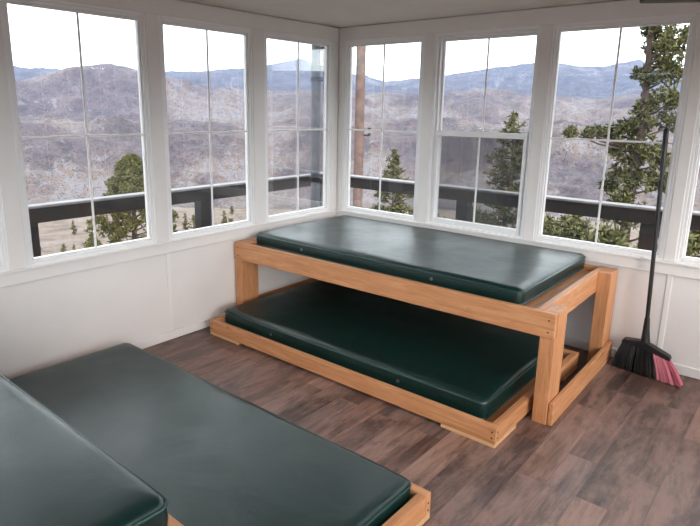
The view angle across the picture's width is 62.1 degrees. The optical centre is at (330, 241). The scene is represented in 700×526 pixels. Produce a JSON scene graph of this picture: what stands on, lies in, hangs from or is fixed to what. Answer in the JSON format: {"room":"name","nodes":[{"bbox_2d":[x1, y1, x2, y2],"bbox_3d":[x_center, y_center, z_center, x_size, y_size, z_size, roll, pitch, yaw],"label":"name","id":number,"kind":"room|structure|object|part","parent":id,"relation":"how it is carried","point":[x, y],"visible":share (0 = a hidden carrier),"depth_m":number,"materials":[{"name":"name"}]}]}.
{"room":"dormitory","nodes":[
{"label":"dormitory","id":0,"kind":"room"},
{"bbox_2d":[0,0,335,378],"bbox_3d":[-1.356,-0.327,3.293,0.070,2.120,4.270,12,17,39],"label":"wall","id":1,"kind":"structure","parent":0,"point":[46,322],"depth_m":3.48,"materials":[{"name":"white paint"}]},
{"bbox_2d":[0,190,9,271],"bbox_3d":[-1.899,-0.453,2.581,0.064,1.371,0.747,12,17,39],"label":"window","id":2,"kind":"structure","parent":1,"relation":"in","point":[4,261],"depth_m":2.94,"materials":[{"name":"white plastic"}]},
{"bbox_3d":[-1.894,-0.452,2.576,0.042,1.327,0.703,12,17,39],"label":"sash","id":3,"kind":"part","parent":2,"relation":"part of","materials":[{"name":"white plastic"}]},
{"bbox_2d":[0,15,27,270],"bbox_3d":[-1.612,-0.520,2.867,0.016,1.353,0.088,12,17,39],"label":"trim","id":4,"kind":"structure","parent":1,"relation":"attached to","point":[9,184],"depth_m":2.91,"materials":[{"name":"white paint"}]},
{"bbox_2d":[145,13,168,242],"bbox_3d":[-1.048,-0.662,3.514,0.016,1.353,0.088,12,17,39],"label":"trim","id":5,"kind":"structure","parent":1,"relation":"attached to","point":[151,20],"depth_m":3.50,"materials":[{"name":"white paint"}]},
{"bbox_2d":[0,209,336,287],"bbox_3d":[-1.329,0.110,3.364,0.018,0.067,4.230,12,17,39],"label":"trim","id":6,"kind":"structure","parent":1,"relation":"attached to","point":[67,268],"depth_m":3.54,"materials":[{"name":"white paint"}]},
{"bbox_2d":[166,253,173,330],"bbox_3d":[-1.043,0.325,3.774,0.004,0.527,0.028,12,17,39],"label":"trim","id":7,"kind":"structure","parent":1,"relation":"attached to","point":[167,254],"depth_m":3.77,"materials":[{"name":"white paint"}]},
{"bbox_2d":[131,313,224,348],"bbox_3d":[-1.338,0.684,3.498,0.014,0.058,4.234,12,17,39],"label":"baseboard","id":8,"kind":"structure","parent":1,"relation":"attached to","point":[187,329],"depth_m":3.83,"materials":[{"name":"white paint"}]},
{"bbox_2d":[62,0,338,40],"bbox_3d":[-1.310,-1.300,3.039,0.016,0.098,4.230,12,17,39],"label":"trim","id":9,"kind":"structure","parent":1,"relation":"attached to","point":[172,8],"depth_m":3.72,"materials":[{"name":"white paint"}]},
{"bbox_2d":[158,15,254,240],"bbox_3d":[-0.804,-0.728,3.838,0.064,1.371,0.747,12,17,39],"label":"window","id":10,"kind":"structure","parent":1,"relation":"in","point":[162,20],"depth_m":3.88,"materials":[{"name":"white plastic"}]},
{"bbox_2d":[252,29,265,223],"bbox_3d":[-0.510,-0.797,4.132,0.016,1.353,0.110,12,17,39],"label":"trim","id":11,"kind":"structure","parent":1,"relation":"attached to","point":[257,35],"depth_m":4.12,"materials":[{"name":"white paint"}]},
{"bbox_2d":[264,30,331,221],"bbox_3d":[-0.258,-0.865,4.464,0.064,1.371,0.747,12,17,39],"label":"window","id":12,"kind":"structure","parent":1,"relation":"in","point":[327,44],"depth_m":4.55,"materials":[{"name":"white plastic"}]},
{"bbox_2d":[330,40,338,209],"bbox_3d":[0.027,-0.931,4.748,0.016,1.353,0.082,12,17,39],"label":"trim","id":13,"kind":"structure","parent":1,"relation":"attached to","point":[335,44],"depth_m":4.73,"materials":[{"name":"white paint"}]},
{"bbox_2d":[182,0,617,27],"bbox_3d":[0.310,-1.070,1.677,4.410,0.100,4.410,12,17,39],"label":"ceiling","id":14,"kind":"structure","parent":0,"point":[332,13],"depth_m":3.67,"materials":[{"name":"paint"}]},
{"bbox_2d":[639,0,699,2],"bbox_3d":[1.780,-1.137,2.540,0.700,0.118,0.300,3,13,11],"label":"ceiling fixture","id":15,"kind":"object","parent":14,"relation":"attached to","point":[640,1],"visible":1,"depth_m":2.69,"materials":[{"name":"black plastic"}]},
{"bbox_2d":[143,326,699,525],"bbox_3d":[0.281,1.083,2.174,4.410,0.080,4.410,12,17,39],"label":"floor","id":16,"kind":"structure","parent":0,"point":[625,451],"depth_m":2.69,"materials":[{"name":"brown wood"}]},
{"bbox_2d":[168,514,183,525],"bbox_3d":[-1.456,0.861,1.583,2.273,0.572,1.141,12,17,39],"label":"frame","id":17,"kind":"object","parent":16,"relation":"on","point":[171,521],"visible":0.02,"depth_m":1.33,"materials":[{"name":"brown wood"}]},
{"bbox_2d":[0,373,168,525],"bbox_3d":[-1.445,0.546,1.564,2.005,0.117,1.031,12,17,39],"label":"mattress","id":18,"kind":"object","parent":17,"relation":"on","point":[52,474],"visible":0.98,"depth_m":1.35,"materials":[{"name":"green leather"}]},
{"bbox_2d":[210,315,578,447],"bbox_3d":[0.334,0.639,3.696,2.049,0.102,1.133,12,17,39],"label":"frame","id":19,"kind":"object","parent":16,"relation":"on","point":[491,432],"visible":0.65,"depth_m":3.01,"materials":[{"name":"brown wood"}]},
{"bbox_2d":[224,280,539,419],"bbox_3d":[0.323,0.569,3.704,1.916,0.120,1.013,12,17,39],"label":"mattress","id":20,"kind":"object","parent":19,"relation":"on","point":[473,367],"visible":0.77,"depth_m":3.42,"materials":[{"name":"green leather"}]},
{"bbox_2d":[382,482,430,525],"bbox_3d":[-0.769,0.913,2.416,2.067,0.113,1.104,12,17,39],"label":"frame","id":21,"kind":"object","parent":16,"relation":"on","point":[416,511],"visible":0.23,"depth_m":2.11,"materials":[{"name":"brown wood"}]},
{"bbox_2d":[9,343,410,525],"bbox_3d":[-0.759,0.853,2.429,1.987,0.110,0.990,12,17,39],"label":"mattress","id":22,"kind":"object","parent":21,"relation":"on","point":[218,457],"visible":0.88,"depth_m":2.33,"materials":[{"name":"green leather"}]},
{"bbox_2d":[234,238,617,425],"bbox_3d":[0.539,0.359,3.876,2.285,0.572,1.091,11,17,38],"label":"frame","id":23,"kind":"object","parent":16,"relation":"on","point":[544,316],"visible":0.62,"depth_m":3.23,"materials":[{"name":"brown wood"}]},
{"bbox_3d":[-0.603,0.267,4.208,0.071,0.571,0.156,11,17,38],"label":"post","id":24,"kind":"part","parent":23,"relation":"part of","materials":[{"name":"brown wood"}]},
{"bbox_3d":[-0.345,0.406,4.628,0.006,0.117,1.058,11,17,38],"label":"rail","id":25,"kind":"part","parent":23,"relation":"part of","materials":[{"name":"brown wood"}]},
{"bbox_2d":[256,215,585,304],"bbox_3d":[0.530,0.047,3.867,1.958,0.107,1.013,12,17,39],"label":"mattress","id":26,"kind":"object","parent":23,"relation":"on","point":[516,273],"visible":0.95,"depth_m":3.55,"materials":[{"name":"green leather"}]},
{"bbox_3d":[1.078,0.602,2.860,0.071,0.571,0.156,11,17,38],"label":"post","id":27,"kind":"part","parent":23,"relation":"part of","materials":[{"name":"brown wood"}]},
{"bbox_3d":[1.405,0.754,3.225,0.023,0.117,1.058,11,17,38],"label":"rail","id":28,"kind":"part","parent":23,"relation":"part of","materials":[{"name":"brown wood"}]},
{"bbox_3d":[1.665,0.449,3.555,0.076,0.572,0.161,11,17,38],"label":"post","id":29,"kind":"part","parent":23,"relation":"part of","materials":[{"name":"brown wood"}]},
{"bbox_2d":[611,125,682,387],"bbox_3d":[1.881,0.074,3.269,0.385,1.434,0.198,12,17,39],"label":"broom","id":30,"kind":"object","parent":16,"relation":"on","point":[641,356],"visible":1,"depth_m":3.37,"materials":[{"name":"black plastic"}]},
{"bbox_2d":[641,318,649,343],"bbox_3d":[1.863,0.523,3.420,0.051,0.158,0.052,12,17,39],"label":"socket","id":31,"kind":"object","parent":30,"relation":"attached to","point":[645,338],"depth_m":3.41,"materials":[{"name":"black plastic"}]},
{"bbox_3d":[1.866,-0.055,3.331,0.023,1.151,0.097,0,13,-4],"label":"handle","id":32,"kind":"part","parent":30,"relation":"part of","materials":[{"name":"black plastic"}]},
{"bbox_2d":[336,0,699,368],"bbox_3d":[1.702,-0.342,3.541,4.410,2.120,0.070,12,17,39],"label":"wall","id":33,"kind":"structure","parent":0,"point":[681,340],"depth_m":3.47,"materials":[{"name":"white paint"}]},
{"bbox_2d":[337,41,345,209],"bbox_3d":[0.089,-0.933,4.760,0.062,1.353,0.016,12,17,39],"label":"trim","id":34,"kind":"structure","parent":33,"relation":"attached to","point":[342,44],"depth_m":4.75,"materials":[{"name":"white paint"}]},
{"bbox_2d":[343,35,424,220],"bbox_3d":[0.408,-0.872,4.533,0.743,1.371,0.064,12,17,39],"label":"window","id":35,"kind":"structure","parent":33,"relation":"in","point":[350,44],"depth_m":4.58,"materials":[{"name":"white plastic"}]},
{"bbox_2d":[416,34,435,222],"bbox_3d":[0.700,-0.808,4.255,0.086,1.353,0.016,12,17,39],"label":"trim","id":36,"kind":"structure","parent":33,"relation":"attached to","point":[430,39],"depth_m":4.24,"materials":[{"name":"white paint"}]},
{"bbox_2d":[426,25,540,237],"bbox_3d":[1.042,-0.745,4.022,0.761,1.371,0.085,12,17,39],"label":"window","id":37,"kind":"structure","parent":33,"relation":"in","point":[442,39],"depth_m":4.07,"materials":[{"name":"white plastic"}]},
{"bbox_3d":[1.063,-0.443,4.123,0.682,0.655,0.006,12,17,39],"label":"screen frame","id":38,"kind":"part","parent":37,"relation":"part of","materials":[{"name":"white plastic"}]},
{"bbox_3d":[1.029,-0.436,4.084,0.682,0.662,0.048,12,17,39],"label":"sash","id":39,"kind":"part","parent":37,"relation":"part of","materials":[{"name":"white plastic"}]},
{"bbox_3d":[1.062,-1.052,3.971,0.682,0.670,0.021,12,17,39],"label":"sash","id":40,"kind":"part","parent":37,"relation":"part of","materials":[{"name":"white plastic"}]},
{"bbox_2d":[336,209,699,279],"bbox_3d":[1.668,0.096,3.607,4.270,0.067,0.018,12,17,39],"label":"trim","id":41,"kind":"structure","parent":33,"relation":"attached to","point":[675,270],"depth_m":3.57,"materials":[{"name":"white paint"}]},
{"bbox_2d":[339,0,699,40],"bbox_3d":[1.688,-1.315,3.283,4.270,0.098,0.016,12,17,39],"label":"trim","id":42,"kind":"structure","parent":33,"relation":"attached to","point":[624,9],"depth_m":3.66,"materials":[{"name":"white paint"}]},
{"bbox_2d":[522,24,552,239],"bbox_3d":[1.330,-0.679,3.734,0.076,1.353,0.016,12,17,39],"label":"trim","id":43,"kind":"structure","parent":33,"relation":"attached to","point":[546,34],"depth_m":3.72,"materials":[{"name":"white paint"}]},
{"bbox_2d":[533,13,699,259],"bbox_3d":[1.670,-0.614,3.490,0.785,1.371,0.064,12,17,39],"label":"window","id":44,"kind":"structure","parent":33,"relation":"in","point":[692,18],"depth_m":3.44,"materials":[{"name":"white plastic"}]},
{"bbox_2d":[564,336,699,379],"bbox_3d":[1.661,0.669,3.741,4.270,0.058,0.014,12,17,39],"label":"baseboard","id":45,"kind":"structure","parent":33,"relation":"attached to","point":[687,371],"depth_m":3.63,"materials":[{"name":"white paint"}]},
{"bbox_2d":[657,275,672,348],"bbox_3d":[1.969,0.445,3.431,0.028,0.527,0.004,12,17,39],"label":"trim","id":46,"kind":"structure","parent":33,"relation":"attached to","point":[669,277],"depth_m":3.42,"materials":[{"name":"white paint"}]},
{"bbox_2d":[663,14,699,261],"bbox_3d":[1.967,-0.549,3.207,0.059,1.353,0.016,12,17,39],"label":"trim","id":47,"kind":"structure","parent":33,"relation":"attached to","point":[693,97],"depth_m":3.22,"materials":[{"name":"white paint"}]},
{"bbox_2d":[675,100,699,265],"bbox_3d":[2.289,-0.487,2.978,0.753,1.371,0.064,12,17,39],"label":"window","id":48,"kind":"structure","parent":33,"relation":"in","point":[681,257],"depth_m":3.25,"materials":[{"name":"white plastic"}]},
{"label":"outside","id":49,"kind":"structure","parent":0,"visible":0},
{"bbox_2d":[15,63,699,231],"bbox_3d":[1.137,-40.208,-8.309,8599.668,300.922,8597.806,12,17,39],"label":"slopes","id":50,"kind":"structure","parent":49,"point":[49,104],"depth_m":947.63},
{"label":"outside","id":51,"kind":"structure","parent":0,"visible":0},
{"bbox_2d":[38,207,699,257],"bbox_3d":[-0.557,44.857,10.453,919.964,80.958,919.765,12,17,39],"label":"ground","id":52,"kind":"structure","parent":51,"point":[52,234],"depth_m":252.63,"materials":[{"name":"beige soil"}]},
{"bbox_2d":[59,244,66,251],"bbox_3d":[-44.229,1.243,96.114,1.475,2.119,1.366,-3,14,-16],"label":"pine tree","id":53,"kind":"object","parent":52,"relation":"on","point":[62,249],"visible":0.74,"depth_m":95.99,"materials":[{"name":"green plant"}]},
{"bbox_2d":[69,220,76,234],"bbox_3d":[-78.235,-4.340,176.937,2.168,4.874,1.987,1,13,2],"label":"pine tree","id":54,"kind":"object","parent":52,"relation":"on","point":[74,228],"visible":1,"depth_m":176.80,"materials":[{"name":"green plant"}]},
{"bbox_2d":[82,219,100,247],"bbox_3d":[-28.873,-0.156,70.222,2.220,5.446,2.422,7,14,25],"label":"pine tree","id":55,"kind":"object","parent":52,"relation":"on","point":[90,225],"visible":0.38,"depth_m":69.68,"materials":[{"name":"green plant"}]},
{"bbox_2d":[85,153,179,247],"bbox_3d":[-8.482,-0.418,25.128,3.800,6.865,4.346,12,17,39],"label":"pine tree","id":56,"kind":"object","parent":52,"relation":"on","point":[129,169],"visible":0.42,"depth_m":24.27,"materials":[{"name":"green plant"}]},
{"bbox_2d":[182,213,188,229],"bbox_3d":[-41.141,-5.684,164.795,2.358,5.303,2.162,-10,17,-40],"label":"pine tree","id":57,"kind":"object","parent":52,"relation":"on","point":[184,214],"visible":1,"depth_m":164.73,"materials":[{"name":"green plant"}]},
{"bbox_2d":[188,215,194,228],"bbox_3d":[-38.480,-5.503,165.154,3.448,4.954,3.194,7,14,25],"label":"pine tree","id":58,"kind":"object","parent":52,"relation":"on","point":[193,216],"visible":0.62,"depth_m":164.59,"materials":[{"name":"green plant"}]},
{"bbox_2d":[221,210,227,223],"bbox_3d":[-34.262,-7.227,187.383,2.512,6.160,2.740,6,14,21],"label":"pine tree","id":59,"kind":"object","parent":52,"relation":"on","point":[223,220],"visible":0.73,"depth_m":186.78,"materials":[{"name":"green plant"}]},
{"bbox_2d":[353,46,370,207],"bbox_3d":[0.784,-2.575,14.768,0.375,10.000,0.325,12,17,39],"label":"utility pole","id":60,"kind":"object","parent":52,"relation":"on","point":[361,51],"visible":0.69,"depth_m":14.58,"materials":[{"name":"red wood"}]},
{"bbox_2d":[370,149,413,214],"bbox_3d":[3.188,-0.957,30.363,3.930,7.744,4.222,12,17,39],"label":"pine tree","id":61,"kind":"object","parent":52,"relation":"on","point":[396,197],"visible":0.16,"depth_m":29.68,"materials":[{"name":"green plant"}]},
{"bbox_2d":[471,205,488,223],"bbox_3d":[9.245,0.411,37.864,5.351,5.685,5.152,-11,18,-42],"label":"pine sapling","id":62,"kind":"object","parent":52,"relation":"on","point":[476,209],"visible":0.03,"depth_m":37.30,"materials":[{"name":"green plant"}]},
{"bbox_2d":[471,110,544,227],"bbox_3d":[8.164,-1.303,26.287,4.653,9.132,4.653,12,17,39],"label":"pine tree","id":63,"kind":"object","parent":52,"relation":"on","point":[507,170],"visible":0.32,"depth_m":25.66,"materials":[{"name":"green plant"}]},
{"bbox_2d":[543,212,571,235],"bbox_3d":[10.944,1.013,29.914,4.806,5.106,4.628,8,15,28],"label":"pine sapling","id":64,"kind":"object","parent":52,"relation":"on","point":[548,224],"visible":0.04,"depth_m":29.29,"materials":[{"name":"green plant"}]},
{"bbox_2d":[542,214,601,240],"bbox_3d":[8.532,1.128,20.999,4.204,4.638,4.365,-11,18,-42],"label":"pine sapling","id":65,"kind":"object","parent":52,"relation":"on","point":[571,225],"visible":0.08,"depth_m":20.43,"materials":[{"name":"green plant"}]},
{"bbox_2d":[583,220,656,251],"bbox_3d":[6.367,1.500,13.723,3.880,4.122,3.736,11,17,38],"label":"pine sapling","id":66,"kind":"object","parent":52,"relation":"on","point":[606,235],"visible":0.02,"depth_m":13.17,"materials":[{"name":"green plant"}]},
{"bbox_2d":[561,23,688,246],"bbox_3d":[7.561,-1.944,15.215,3.098,10.988,2.399,12,17,39],"label":"pine tree","id":67,"kind":"object","parent":52,"relation":"on","point":[667,45],"visible":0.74,"depth_m":14.65,"materials":[{"name":"green plant"}]},
{"bbox_2d":[636,229,699,257],"bbox_3d":[9.185,1.545,15.016,4.067,4.487,4.223,2,13,4],"label":"pine sapling","id":68,"kind":"object","parent":52,"relation":"on","point":[693,246],"visible":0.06,"depth_m":14.33,"materials":[{"name":"green plant"}]},
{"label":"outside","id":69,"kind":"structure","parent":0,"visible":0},
{"bbox_2d":[14,59,681,97],"bbox_3d":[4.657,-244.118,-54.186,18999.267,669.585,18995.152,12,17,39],"label":"mountain range","id":70,"kind":"object","parent":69,"point":[573,81],"visible":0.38,"depth_m":5708.66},
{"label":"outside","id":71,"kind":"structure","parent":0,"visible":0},
{"bbox_3d":[0.234,1.151,2.230,6.350,0.080,6.470,12,17,39],"label":"deck","id":72,"kind":"object","parent":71,"visible":0},
{"bbox_2d":[310,45,323,207],"bbox_3d":[-0.070,-1.086,5.281,0.251,2.900,0.126,12,17,39],"label":"antenna mast","id":73,"kind":"object","parent":72,"relation":"on","point":[316,67],"visible":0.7,"depth_m":5.28,"materials":[{"name":"metal"}]}
]}

